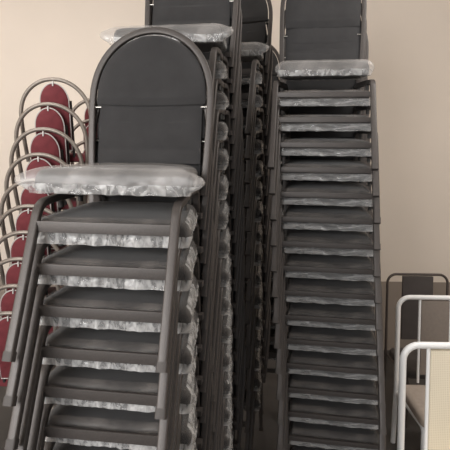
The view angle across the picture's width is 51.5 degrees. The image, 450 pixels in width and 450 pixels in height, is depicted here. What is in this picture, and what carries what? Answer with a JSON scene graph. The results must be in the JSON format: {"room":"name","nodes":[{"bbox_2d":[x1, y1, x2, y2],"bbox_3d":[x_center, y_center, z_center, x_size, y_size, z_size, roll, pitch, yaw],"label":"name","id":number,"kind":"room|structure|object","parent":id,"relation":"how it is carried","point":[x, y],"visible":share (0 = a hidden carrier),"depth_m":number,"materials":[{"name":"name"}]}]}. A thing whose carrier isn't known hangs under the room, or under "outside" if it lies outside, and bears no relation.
{"room":"storage room","nodes":[
{"label":"storage room","id":0,"kind":"room"},
{"bbox_2d":[0,350,425,449],"bbox_3d":[0.079,1.603,0.643,6.800,0.100,7.250,1,8,0],"label":"floor","id":1,"kind":"structure","parent":0,"point":[266,439],"depth_m":2.98,"materials":[{"name":"tile"}]},
{"bbox_2d":[0,311,55,438],"bbox_3d":[-1.173,0.837,2.781,0.420,0.827,0.568,0,8,-3],"label":"chair","id":2,"kind":"object","parent":1,"relation":"on","point":[4,322],"visible":0.26,"depth_m":2.52,"materials":[{"name":"red fabric"}]},
{"bbox_2d":[0,284,56,409],"bbox_3d":[-1.152,0.693,2.796,0.420,0.827,0.568,0,8,-3],"label":"chair","id":3,"kind":"object","parent":2,"relation":"on","point":[7,300],"visible":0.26,"depth_m":2.50,"materials":[{"name":"red fabric"}]},
{"bbox_2d":[0,257,62,402],"bbox_3d":[-1.131,0.550,2.812,0.420,0.827,0.568,0,8,-3],"label":"chair","id":4,"kind":"object","parent":3,"relation":"on","point":[12,273],"visible":0.24,"depth_m":2.52,"materials":[{"name":"red fabric"}]},
{"bbox_2d":[0,230,66,319],"bbox_3d":[-1.110,0.406,2.827,0.420,0.827,0.568,0,8,-3],"label":"chair","id":5,"kind":"object","parent":4,"relation":"on","point":[18,245],"visible":0.27,"depth_m":2.54,"materials":[{"name":"red fabric"}]},
{"bbox_2d":[0,204,70,292],"bbox_3d":[-1.089,0.263,2.842,0.420,0.827,0.568,0,8,-3],"label":"chair","id":6,"kind":"object","parent":5,"relation":"on","point":[22,222],"visible":0.28,"depth_m":2.55,"materials":[{"name":"red fabric"}]},
{"bbox_2d":[0,178,74,265],"bbox_3d":[-1.068,0.119,2.857,0.420,0.827,0.568,0,8,-3],"label":"chair","id":7,"kind":"object","parent":6,"relation":"on","point":[29,195],"visible":0.29,"depth_m":2.58,"materials":[{"name":"red fabric"}]},
{"bbox_2d":[4,152,80,239],"bbox_3d":[-1.048,-0.024,2.872,0.420,0.827,0.568,0,8,-3],"label":"chair","id":8,"kind":"object","parent":7,"relation":"on","point":[37,164],"visible":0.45,"depth_m":2.59,"materials":[{"name":"grey metal"}]},
{"bbox_2d":[9,127,86,213],"bbox_3d":[-1.027,-0.168,2.887,0.420,0.827,0.568,0,8,-3],"label":"chair","id":9,"kind":"object","parent":8,"relation":"on","point":[42,142],"visible":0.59,"depth_m":2.61,"materials":[{"name":"red fabric"}]},
{"bbox_2d":[14,102,87,203],"bbox_3d":[-1.006,-0.311,2.902,0.420,0.827,0.568,0,8,-3],"label":"chair","id":10,"kind":"object","parent":9,"relation":"on","point":[46,117],"visible":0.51,"depth_m":2.63,"materials":[{"name":"red fabric"}]},
{"bbox_2d":[19,77,98,202],"bbox_3d":[-0.985,-0.455,2.917,0.420,0.827,0.568,0,8,-3],"label":"chair","id":11,"kind":"object","parent":10,"relation":"on","point":[51,92],"visible":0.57,"depth_m":2.64,"materials":[{"name":"red fabric"}]},
{"bbox_2d":[231,345,246,449],"bbox_3d":[-0.151,0.890,1.893,0.430,0.985,0.616,2,8,10],"label":"chair","id":12,"kind":"object","parent":1,"relation":"on","point":[236,444],"visible":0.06,"depth_m":2.07,"materials":[{"name":"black metal"}]},
{"bbox_2d":[226,334,244,449],"bbox_3d":[-0.157,0.787,1.882,0.428,0.985,0.616,2,8,9],"label":"chair","id":13,"kind":"object","parent":12,"relation":"on","point":[235,421],"visible":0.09,"depth_m":2.05,"materials":[{"name":"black metal"}]},
{"bbox_2d":[223,300,244,449],"bbox_3d":[-0.158,0.683,1.874,0.428,0.985,0.616,2,8,10],"label":"chair","id":14,"kind":"object","parent":13,"relation":"on","point":[235,398],"visible":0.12,"depth_m":2.04,"materials":[{"name":"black metal"}]},
{"bbox_2d":[222,281,244,449],"bbox_3d":[-0.159,0.580,1.864,0.427,0.985,0.616,2,8,9],"label":"chair","id":15,"kind":"object","parent":14,"relation":"on","point":[235,375],"visible":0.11,"depth_m":2.03,"materials":[{"name":"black metal"}]},
{"bbox_2d":[219,256,244,449],"bbox_3d":[-0.159,0.476,1.857,0.424,0.985,0.616,2,8,9],"label":"chair","id":16,"kind":"object","parent":15,"relation":"on","point":[235,352],"visible":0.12,"depth_m":1.93,"materials":[{"name":"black metal"}]},
{"bbox_2d":[217,236,244,449],"bbox_3d":[-0.161,0.373,1.843,0.428,0.985,0.616,2,8,9],"label":"chair","id":17,"kind":"object","parent":16,"relation":"on","point":[229,343],"visible":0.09,"depth_m":1.80,"materials":[{"name":"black metal"}]},
{"bbox_2d":[212,209,244,449],"bbox_3d":[-0.160,0.269,1.837,0.428,0.985,0.616,2,8,10],"label":"chair","id":18,"kind":"object","parent":17,"relation":"on","point":[228,319],"visible":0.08,"depth_m":1.73,"materials":[{"name":"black metal"}]},
{"bbox_2d":[211,184,243,431],"bbox_3d":[-0.165,0.166,1.827,0.427,0.985,0.616,2,8,10],"label":"chair","id":19,"kind":"object","parent":18,"relation":"on","point":[228,290],"visible":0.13,"depth_m":1.76,"materials":[{"name":"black metal"}]},
{"bbox_2d":[210,162,243,401],"bbox_3d":[-0.165,0.063,1.816,0.430,0.985,0.616,2,8,9],"label":"chair","id":20,"kind":"object","parent":19,"relation":"on","point":[227,267],"visible":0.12,"depth_m":1.71,"materials":[{"name":"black metal"}]},
{"bbox_2d":[211,134,242,371],"bbox_3d":[-0.168,-0.041,1.808,0.430,0.985,0.616,2,8,10],"label":"chair","id":21,"kind":"object","parent":20,"relation":"on","point":[225,243],"visible":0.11,"depth_m":1.68,"materials":[{"name":"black metal"}]},
{"bbox_2d":[210,107,242,340],"bbox_3d":[-0.173,-0.144,1.798,0.430,0.985,0.616,2,8,10],"label":"chair","id":22,"kind":"object","parent":21,"relation":"on","point":[224,217],"visible":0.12,"depth_m":1.94,"materials":[{"name":"black fabric"},{"name":"metal"},{"name":"plastic"}]},
{"bbox_2d":[212,99,240,287],"bbox_3d":[-0.177,-0.248,1.788,0.428,0.985,0.616,2,8,9],"label":"chair","id":23,"kind":"object","parent":22,"relation":"on","point":[224,193],"visible":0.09,"depth_m":1.90,"materials":[{"name":"black fabric"},{"name":"metal"},{"name":"plastic"}]},
{"bbox_2d":[211,64,241,279],"bbox_3d":[-0.175,-0.351,1.778,0.430,0.985,0.616,2,8,9],"label":"chair","id":24,"kind":"object","parent":23,"relation":"on","point":[224,166],"visible":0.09,"depth_m":1.84,"materials":[{"name":"black fabric"},{"name":"metal"},{"name":"plastic"}]},
{"bbox_2d":[203,54,240,215],"bbox_3d":[-0.178,-0.455,1.770,0.427,0.985,0.616,2,8,9],"label":"chair","id":25,"kind":"object","parent":24,"relation":"on","point":[222,140],"visible":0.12,"depth_m":1.82,"materials":[{"name":"black fabric"},{"name":"metal"},{"name":"plastic"}]},
{"bbox_2d":[152,9,241,177],"bbox_3d":[-0.176,-0.558,1.760,0.428,0.985,0.616,2,8,10],"label":"chair","id":26,"kind":"object","parent":25,"relation":"on","point":[221,101],"visible":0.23,"depth_m":1.92,"materials":[{"name":"black fabric"},{"name":"metal"},{"name":"plastic"}]},
{"bbox_2d":[150,0,240,132],"bbox_3d":[-0.181,-0.661,1.750,0.430,0.985,0.616,2,8,10],"label":"chair","id":27,"kind":"object","parent":26,"relation":"on","point":[219,85],"visible":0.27,"depth_m":1.92,"materials":[{"name":"black fabric"},{"name":"metal"},{"name":"plastic"}]},
{"bbox_2d":[114,0,238,149],"bbox_3d":[-0.184,-0.765,1.741,0.483,0.985,0.616,2,8,10],"label":"chair","id":28,"kind":"object","parent":27,"relation":"on","point":[206,24],"visible":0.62,"depth_m":1.93,"materials":[{"name":"black fabric"},{"name":"metal"},{"name":"plastic"}]},
{"bbox_2d":[242,332,269,449],"bbox_3d":[0.007,0.853,2.564,0.424,0.885,0.598,3,8,13],"label":"chair","id":29,"kind":"object","parent":1,"relation":"on","point":[259,399],"visible":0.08,"depth_m":2.72,"materials":[{"name":"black metal"}]},
{"bbox_2d":[244,304,270,449],"bbox_3d":[0.009,0.744,2.552,0.430,0.885,0.598,3,8,13],"label":"chair","id":30,"kind":"object","parent":29,"relation":"on","point":[259,370],"visible":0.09,"depth_m":2.46,"materials":[{"name":"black metal"}]},
{"bbox_2d":[244,291,269,449],"bbox_3d":[0.004,0.636,2.536,0.428,0.885,0.598,3,8,13],"label":"chair","id":31,"kind":"object","parent":30,"relation":"on","point":[263,340],"visible":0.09,"depth_m":2.40,"materials":[{"name":"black metal"}]},
{"bbox_2d":[244,274,270,432],"bbox_3d":[0.007,0.528,2.521,0.424,0.885,0.598,3,8,13],"label":"chair","id":32,"kind":"object","parent":31,"relation":"on","point":[259,334],"visible":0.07,"depth_m":2.41,"materials":[{"name":"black metal"}]},
{"bbox_2d":[245,251,271,411],"bbox_3d":[0.009,0.419,2.509,0.430,0.885,0.598,3,8,13],"label":"chair","id":33,"kind":"object","parent":32,"relation":"on","point":[259,316],"visible":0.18,"depth_m":2.38,"materials":[{"name":"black metal"}]},
{"bbox_2d":[245,226,270,389],"bbox_3d":[0.009,0.310,2.495,0.428,0.885,0.598,2,8,13],"label":"chair","id":34,"kind":"object","parent":33,"relation":"on","point":[259,290],"visible":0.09,"depth_m":2.35,"materials":[{"name":"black metal"}]},
{"bbox_2d":[245,217,269,367],"bbox_3d":[0.003,0.202,2.479,0.427,0.885,0.598,2,8,13],"label":"chair","id":35,"kind":"object","parent":34,"relation":"on","point":[259,270],"visible":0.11,"depth_m":2.34,"materials":[{"name":"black metal"}]},
{"bbox_2d":[244,196,270,345],"bbox_3d":[0.006,0.093,2.466,0.430,0.885,0.598,3,8,13],"label":"chair","id":36,"kind":"object","parent":35,"relation":"on","point":[259,252],"visible":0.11,"depth_m":2.31,"materials":[{"name":"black metal"}]},
{"bbox_2d":[244,195,270,323],"bbox_3d":[0.003,-0.015,2.451,0.428,0.885,0.598,3,8,13],"label":"chair","id":37,"kind":"object","parent":36,"relation":"on","point":[259,234],"visible":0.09,"depth_m":2.32,"materials":[{"name":"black metal"}]},
{"bbox_2d":[244,156,269,300],"bbox_3d":[0.006,-0.124,2.439,0.424,0.885,0.598,3,8,13],"label":"chair","id":38,"kind":"object","parent":37,"relation":"on","point":[259,214],"visible":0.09,"depth_m":2.29,"materials":[{"name":"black metal"}]},
{"bbox_2d":[243,158,269,278],"bbox_3d":[0.003,-0.232,2.422,0.427,0.885,0.598,3,8,13],"label":"chair","id":39,"kind":"object","parent":38,"relation":"on","point":[259,194],"visible":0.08,"depth_m":2.27,"materials":[{"name":"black metal"}]},
{"bbox_2d":[243,136,268,255],"bbox_3d":[0.006,-0.341,2.409,0.427,0.885,0.598,3,8,13],"label":"chair","id":40,"kind":"object","parent":39,"relation":"on","point":[259,174],"visible":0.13,"depth_m":2.26,"materials":[{"name":"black metal"}]},
{"bbox_2d":[242,88,272,231],"bbox_3d":[0.005,-0.449,2.393,0.428,0.885,0.598,3,8,13],"label":"chair","id":41,"kind":"object","parent":40,"relation":"on","point":[258,152],"visible":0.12,"depth_m":2.25,"materials":[{"name":"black metal"}]},
{"bbox_2d":[242,80,271,207],"bbox_3d":[-0.002,-0.558,2.382,0.427,0.885,0.598,3,8,13],"label":"chair","id":42,"kind":"object","parent":41,"relation":"on","point":[259,132],"visible":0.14,"depth_m":2.24,"materials":[{"name":"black metal"}]},
{"bbox_2d":[241,35,272,183],"bbox_3d":[0.001,-0.667,2.368,0.430,0.885,0.598,3,8,13],"label":"chair","id":43,"kind":"object","parent":42,"relation":"on","point":[244,87],"visible":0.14,"depth_m":2.40,"materials":[{"name":"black metal"}]},
{"bbox_2d":[241,19,271,159],"bbox_3d":[-0.003,-0.776,2.356,0.427,0.885,0.598,2,8,13],"label":"chair","id":44,"kind":"object","parent":43,"relation":"on","point":[245,65],"visible":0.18,"depth_m":2.21,"materials":[{"name":"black metal"}]},
{"bbox_2d":[241,0,272,134],"bbox_3d":[-0.001,-0.884,2.340,0.486,0.885,0.598,3,8,13],"label":"chair","id":45,"kind":"object","parent":44,"relation":"on","point":[254,12],"visible":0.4,"depth_m":2.51,"materials":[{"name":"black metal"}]},
{"bbox_2d":[267,344,290,422],"bbox_3d":[0.277,0.777,3.164,0.427,0.885,0.598,2,8,9],"label":"chair","id":46,"kind":"object","parent":1,"relation":"on","point":[271,346],"visible":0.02,"depth_m":3.04,"materials":[{"name":"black metal"}]},
{"bbox_2d":[268,328,289,398],"bbox_3d":[0.271,0.672,3.151,0.424,0.885,0.598,2,8,9],"label":"chair","id":47,"kind":"object","parent":46,"relation":"on","point":[272,330],"visible":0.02,"depth_m":3.03,"materials":[{"name":"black metal"}]},
{"bbox_2d":[270,312,289,393],"bbox_3d":[0.264,0.566,3.139,0.427,0.885,0.598,2,8,9],"label":"chair","id":48,"kind":"object","parent":47,"relation":"on","point":[271,338],"visible":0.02,"depth_m":3.01,"materials":[{"name":"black metal"}]},
{"bbox_2d":[270,296,287,357],"bbox_3d":[0.253,0.462,3.125,0.427,0.885,0.598,2,8,10],"label":"chair","id":49,"kind":"object","parent":48,"relation":"on","point":[271,298],"visible":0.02,"depth_m":3.00,"materials":[{"name":"silver metal"}]},
{"bbox_2d":[270,280,287,332],"bbox_3d":[0.247,0.356,3.115,0.430,0.885,0.598,2,8,9],"label":"chair","id":50,"kind":"object","parent":49,"relation":"on","point":[271,280],"visible":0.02,"depth_m":2.98,"materials":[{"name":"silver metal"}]},
{"bbox_2d":[270,272,286,311],"bbox_3d":[0.236,0.251,3.100,0.430,0.885,0.598,2,8,9],"label":"chair","id":51,"kind":"object","parent":50,"relation":"on","point":[271,272],"visible":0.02,"depth_m":2.95,"materials":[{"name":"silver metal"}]},
{"bbox_2d":[290,336,375,449],"bbox_3d":[0.483,0.877,2.054,0.415,0.985,0.616,2,8,9],"label":"chair","id":52,"kind":"object","parent":1,"relation":"on","point":[294,446],"visible":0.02,"depth_m":1.99,"materials":[{"name":"silver metal"}]},
{"bbox_2d":[288,312,378,449],"bbox_3d":[0.477,0.776,2.051,0.415,0.985,0.616,2,8,9],"label":"chair","id":53,"kind":"object","parent":52,"relation":"on","point":[296,427],"visible":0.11,"depth_m":1.95,"materials":[{"name":"black fabric"}]},
{"bbox_2d":[286,305,378,449],"bbox_3d":[0.472,0.675,2.047,0.415,0.985,0.616,2,8,9],"label":"chair","id":54,"kind":"object","parent":53,"relation":"on","point":[295,403],"visible":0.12,"depth_m":1.94,"materials":[{"name":"black fabric"}]},
{"bbox_2d":[285,330,377,449],"bbox_3d":[0.469,0.575,2.044,0.415,0.985,0.616,2,8,9],"label":"chair","id":55,"kind":"object","parent":54,"relation":"on","point":[298,380],"visible":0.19,"depth_m":1.93,"materials":[{"name":"black fabric"}]},
{"bbox_2d":[283,282,385,449],"bbox_3d":[0.469,0.474,2.040,0.415,0.985,0.616,2,8,9],"label":"chair","id":56,"kind":"object","parent":55,"relation":"on","point":[301,356],"visible":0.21,"depth_m":1.93,"materials":[{"name":"black fabric"}]},
{"bbox_2d":[277,234,384,449],"bbox_3d":[0.464,0.373,2.039,0.415,0.985,0.616,2,8,9],"label":"chair","id":57,"kind":"object","parent":56,"relation":"on","point":[305,332],"visible":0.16,"depth_m":1.92,"materials":[{"name":"silver metal"}]},
{"bbox_2d":[277,210,386,434],"bbox_3d":[0.462,0.272,2.038,0.415,0.985,0.616,2,8,9],"label":"chair","id":58,"kind":"object","parent":57,"relation":"on","point":[321,309],"visible":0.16,"depth_m":1.92,"materials":[{"name":"silver metal"}]},
{"bbox_2d":[276,191,385,408],"bbox_3d":[0.457,0.171,2.032,0.415,0.985,0.616,2,8,8],"label":"chair","id":59,"kind":"object","parent":58,"relation":"on","point":[333,285],"visible":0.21,"depth_m":1.91,"materials":[{"name":"silver metal"}]},
{"bbox_2d":[275,164,384,382],"bbox_3d":[0.454,0.070,2.031,0.415,0.985,0.616,2,8,9],"label":"chair","id":60,"kind":"object","parent":59,"relation":"on","point":[292,258],"visible":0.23,"depth_m":1.91,"materials":[{"name":"silver metal"}]},
{"bbox_2d":[274,158,383,355],"bbox_3d":[0.447,-0.031,2.029,0.415,0.985,0.616,2,8,8],"label":"chair","id":61,"kind":"object","parent":60,"relation":"on","point":[290,234],"visible":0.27,"depth_m":1.91,"materials":[{"name":"silver metal"}]},
{"bbox_2d":[272,137,382,329],"bbox_3d":[0.443,-0.131,2.023,0.415,0.985,0.616,2,8,9],"label":"chair","id":62,"kind":"object","parent":61,"relation":"on","point":[292,210],"visible":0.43,"depth_m":1.91,"materials":[{"name":"silver metal"}]},
{"bbox_2d":[271,115,381,303],"bbox_3d":[0.440,-0.233,2.022,0.415,0.985,0.616,2,8,9],"label":"chair","id":63,"kind":"object","parent":62,"relation":"on","point":[295,186],"visible":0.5,"depth_m":1.90,"materials":[{"name":"silver metal"}]},
{"bbox_2d":[270,78,380,276],"bbox_3d":[0.436,-0.333,2.018,0.415,0.985,0.616,2,8,9],"label":"chair","id":64,"kind":"object","parent":63,"relation":"on","point":[287,176],"visible":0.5,"depth_m":1.90,"materials":[{"name":"silver metal"}]},
{"bbox_2d":[270,110,380,250],"bbox_3d":[0.432,-0.435,2.018,0.415,0.985,0.616,2,8,8],"label":"chair","id":65,"kind":"object","parent":64,"relation":"on","point":[358,153],"visible":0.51,"depth_m":1.90,"materials":[{"name":"silver metal"}]},
{"bbox_2d":[270,34,380,223],"bbox_3d":[0.433,-0.535,2.011,0.415,0.985,0.616,2,8,9],"label":"chair","id":66,"kind":"object","parent":65,"relation":"on","point":[361,128],"visible":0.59,"depth_m":1.91,"materials":[{"name":"silver metal"}]},
{"bbox_2d":[269,3,379,196],"bbox_3d":[0.427,-0.636,2.012,0.415,0.985,0.616,2,8,9],"label":"chair","id":67,"kind":"object","parent":66,"relation":"on","point":[305,36],"visible":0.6,"depth_m":2.19,"materials":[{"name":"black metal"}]},
{"bbox_2d":[267,0,378,170],"bbox_3d":[0.423,-0.737,2.007,0.415,0.985,0.616,2,8,9],"label":"chair","id":68,"kind":"object","parent":67,"relation":"on","point":[306,14],"visible":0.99,"depth_m":2.19,"materials":[{"name":"black fabric"}]},
{"bbox_2d":[384,273,448,427],"bbox_3d":[1.335,0.801,3.075,0.436,0.881,0.468,1,8,0],"label":"chair","id":69,"kind":"object","parent":1,"relation":"on","point":[412,283],"visible":0.52,"depth_m":3.23,"materials":[{"name":"grey metal"}]},
{"bbox_2d":[390,295,449,449],"bbox_3d":[1.188,0.873,2.529,0.410,0.881,0.478,1,8,0],"label":"chair","id":70,"kind":"object","parent":1,"relation":"on","point":[433,310],"visible":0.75,"depth_m":2.69,"materials":[{"name":"beige fabric"},{"name":"white painted metal"}]},
{"bbox_2d":[397,342,449,449],"bbox_3d":[0.942,0.965,1.816,0.410,0.881,0.479,1,8,0],"label":"chair","id":71,"kind":"object","parent":1,"relation":"on","point":[437,387],"visible":1,"depth_m":1.98,"materials":[{"name":"white metal"}]},
{"bbox_3d":[-0.278,1.006,1.391,0.435,0.885,0.598,2,8,7],"label":"chair","id":72,"kind":"object","parent":1,"relation":"on","visible":0},
{"bbox_2d":[210,414,212,449],"bbox_3d":[-0.276,0.900,1.378,0.432,0.885,0.598,2,8,7],"label":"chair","id":73,"kind":"object","parent":72,"relation":"on","point":[212,414],"visible":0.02,"depth_m":1.56,"materials":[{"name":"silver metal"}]},
{"bbox_2d":[200,373,212,449],"bbox_3d":[-0.274,0.795,1.365,0.431,0.885,0.598,2,8,7],"label":"chair","id":74,"kind":"object","parent":73,"relation":"on","point":[211,403],"visible":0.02,"depth_m":1.55,"materials":[{"name":"silver metal"}]},
{"bbox_2d":[194,352,211,449],"bbox_3d":[-0.279,0.689,1.354,0.429,0.885,0.598,2,8,7],"label":"chair","id":75,"kind":"object","parent":74,"relation":"on","point":[201,442],"visible":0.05,"depth_m":1.53,"materials":[{"name":"silver metal"}]},
{"bbox_2d":[53,322,212,449],"bbox_3d":[-0.278,0.583,1.346,0.433,0.885,0.598,2,8,7],"label":"chair","id":76,"kind":"object","parent":75,"relation":"on","point":[200,412],"visible":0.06,"depth_m":1.44,"materials":[{"name":"black fabric"},{"name":"metal"},{"name":"plastic"}]},
{"bbox_2d":[44,276,212,449],"bbox_3d":[-0.275,0.478,1.332,0.435,0.885,0.598,2,8,7],"label":"chair","id":77,"kind":"object","parent":76,"relation":"on","point":[66,415],"visible":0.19,"depth_m":1.24,"materials":[{"name":"black fabric"}]},
{"bbox_2d":[36,263,210,449],"bbox_3d":[-0.277,0.372,1.322,0.431,0.885,0.598,2,8,7],"label":"chair","id":78,"kind":"object","parent":77,"relation":"on","point":[67,375],"visible":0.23,"depth_m":1.21,"materials":[{"name":"black fabric"}]},
{"bbox_2d":[27,220,213,449],"bbox_3d":[-0.273,0.266,1.310,0.429,0.885,0.598,2,8,8],"label":"chair","id":79,"kind":"object","parent":78,"relation":"on","point":[113,339],"visible":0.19,"depth_m":1.20,"materials":[{"name":"silver metal"}]},
{"bbox_2d":[17,187,213,449],"bbox_3d":[-0.273,0.161,1.295,0.429,0.885,0.598,2,8,8],"label":"chair","id":80,"kind":"object","parent":79,"relation":"on","point":[115,297],"visible":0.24,"depth_m":1.18,"materials":[{"name":"silver metal"}]},
{"bbox_2d":[4,137,212,449],"bbox_3d":[-0.275,0.055,1.286,0.435,0.885,0.598,2,8,8],"label":"chair","id":81,"kind":"object","parent":80,"relation":"on","point":[143,256],"visible":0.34,"depth_m":1.17,"materials":[{"name":"black fabric"},{"name":"metal"},{"name":"plastic"}]},
{"bbox_2d":[2,97,212,419],"bbox_3d":[-0.275,-0.051,1.275,0.429,0.885,0.598,2,8,7],"label":"chair","id":82,"kind":"object","parent":81,"relation":"on","point":[100,211],"visible":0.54,"depth_m":1.16,"materials":[{"name":"silver metal"}]},
{"bbox_2d":[1,27,213,372],"bbox_3d":[-0.271,-0.156,1.262,0.486,0.885,0.598,2,8,7],"label":"chair","id":83,"kind":"object","parent":82,"relation":"on","point":[144,71],"visible":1,"depth_m":1.46,"materials":[{"name":"black fabric"},{"name":"metal"},{"name":"plastic"}]},
{"bbox_2d":[0,0,449,281],"bbox_3d":[0.108,-0.579,3.958,6.800,3.350,0.100,1,8,0],"label":"wall","id":84,"kind":"structure","parent":0,"point":[409,40],"depth_m":3.83,"materials":[{"name":"paint"}]},
{"bbox_2d":[0,276,449,349],"bbox_3d":[0.090,0.781,4.083,6.600,0.620,0.012,1,8,0],"label":"trim","id":85,"kind":"structure","parent":84,"relation":"attached to","point":[395,288],"depth_m":4.06,"materials":[{"name":"paint"}]},
{"bbox_3d":[-0.927,0.064,3.476,0.420,0.827,0.568,0,8,-3],"label":"chair","id":86,"kind":"object","parent":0,"visible":0},
{"bbox_3d":[-0.915,-0.071,3.458,0.420,0.827,0.568,0,8,-3],"label":"chair","id":87,"kind":"object","parent":86,"relation":"on","visible":0},
{"bbox_2d":[69,140,84,165],"bbox_3d":[-0.903,-0.205,3.440,0.420,0.827,0.568,0,8,-3],"label":"chair","id":88,"kind":"object","parent":87,"relation":"on","point":[83,141],"visible":0.05,"depth_m":3.14,"materials":[{"name":"grey metal"}]},
{"bbox_2d":[70,119,97,166],"bbox_3d":[-0.891,-0.339,3.422,0.420,0.827,0.568,0,8,-3],"label":"chair","id":89,"kind":"object","parent":88,"relation":"on","point":[77,125],"visible":0.09,"depth_m":3.13,"materials":[{"name":"grey metal"}]},
{"bbox_2d":[70,98,89,166],"bbox_3d":[-0.879,-0.473,3.404,0.420,0.827,0.568,0,8,-3],"label":"chair","id":90,"kind":"object","parent":89,"relation":"on","point":[86,114],"visible":0.11,"depth_m":3.12,"materials":[{"name":"grey metal"}]},
{"bbox_3d":[0.222,0.146,3.089,0.430,0.885,0.598,2,8,9],"label":"chair","id":91,"kind":"object","parent":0,"visible":0},
{"bbox_3d":[0.222,0.041,3.078,0.427,0.885,0.598,2,8,9],"label":"chair","id":92,"kind":"object","parent":91,"relation":"on","visible":0},
{"bbox_3d":[0.213,-0.064,3.064,0.427,0.885,0.598,2,8,9],"label":"chair","id":93,"kind":"object","parent":92,"relation":"on","visible":0},
{"bbox_3d":[0.202,-0.169,3.051,0.428,0.885,0.598,2,8,9],"label":"chair","id":94,"kind":"object","parent":93,"relation":"on","visible":0},
{"bbox_3d":[0.195,-0.275,3.039,0.430,0.885,0.598,2,8,9],"label":"chair","id":95,"kind":"object","parent":94,"relation":"on","visible":0},
{"bbox_3d":[0.185,-0.380,3.029,0.427,0.885,0.598,2,8,9],"label":"chair","id":96,"kind":"object","parent":95,"relation":"on","visible":0},
{"bbox_3d":[0.177,-0.485,3.016,0.430,0.885,0.598,2,8,9],"label":"chair","id":97,"kind":"object","parent":96,"relation":"on","visible":0},
{"bbox_3d":[0.170,-0.590,3.004,0.424,0.885,0.598,2,8,9],"label":"chair","id":98,"kind":"object","parent":97,"relation":"on","visible":0},
{"bbox_3d":[0.155,-0.695,2.989,0.430,0.885,0.598,2,8,9],"label":"chair","id":99,"kind":"object","parent":98,"relation":"on","visible":0},
{"bbox_2d":[266,42,279,115],"bbox_3d":[0.149,-0.800,2.978,0.486,0.885,0.598,2,8,9],"label":"chair","id":100,"kind":"object","parent":99,"relation":"on","point":[275,68],"visible":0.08,"depth_m":3.17,"materials":[{"name":"silver metal"}]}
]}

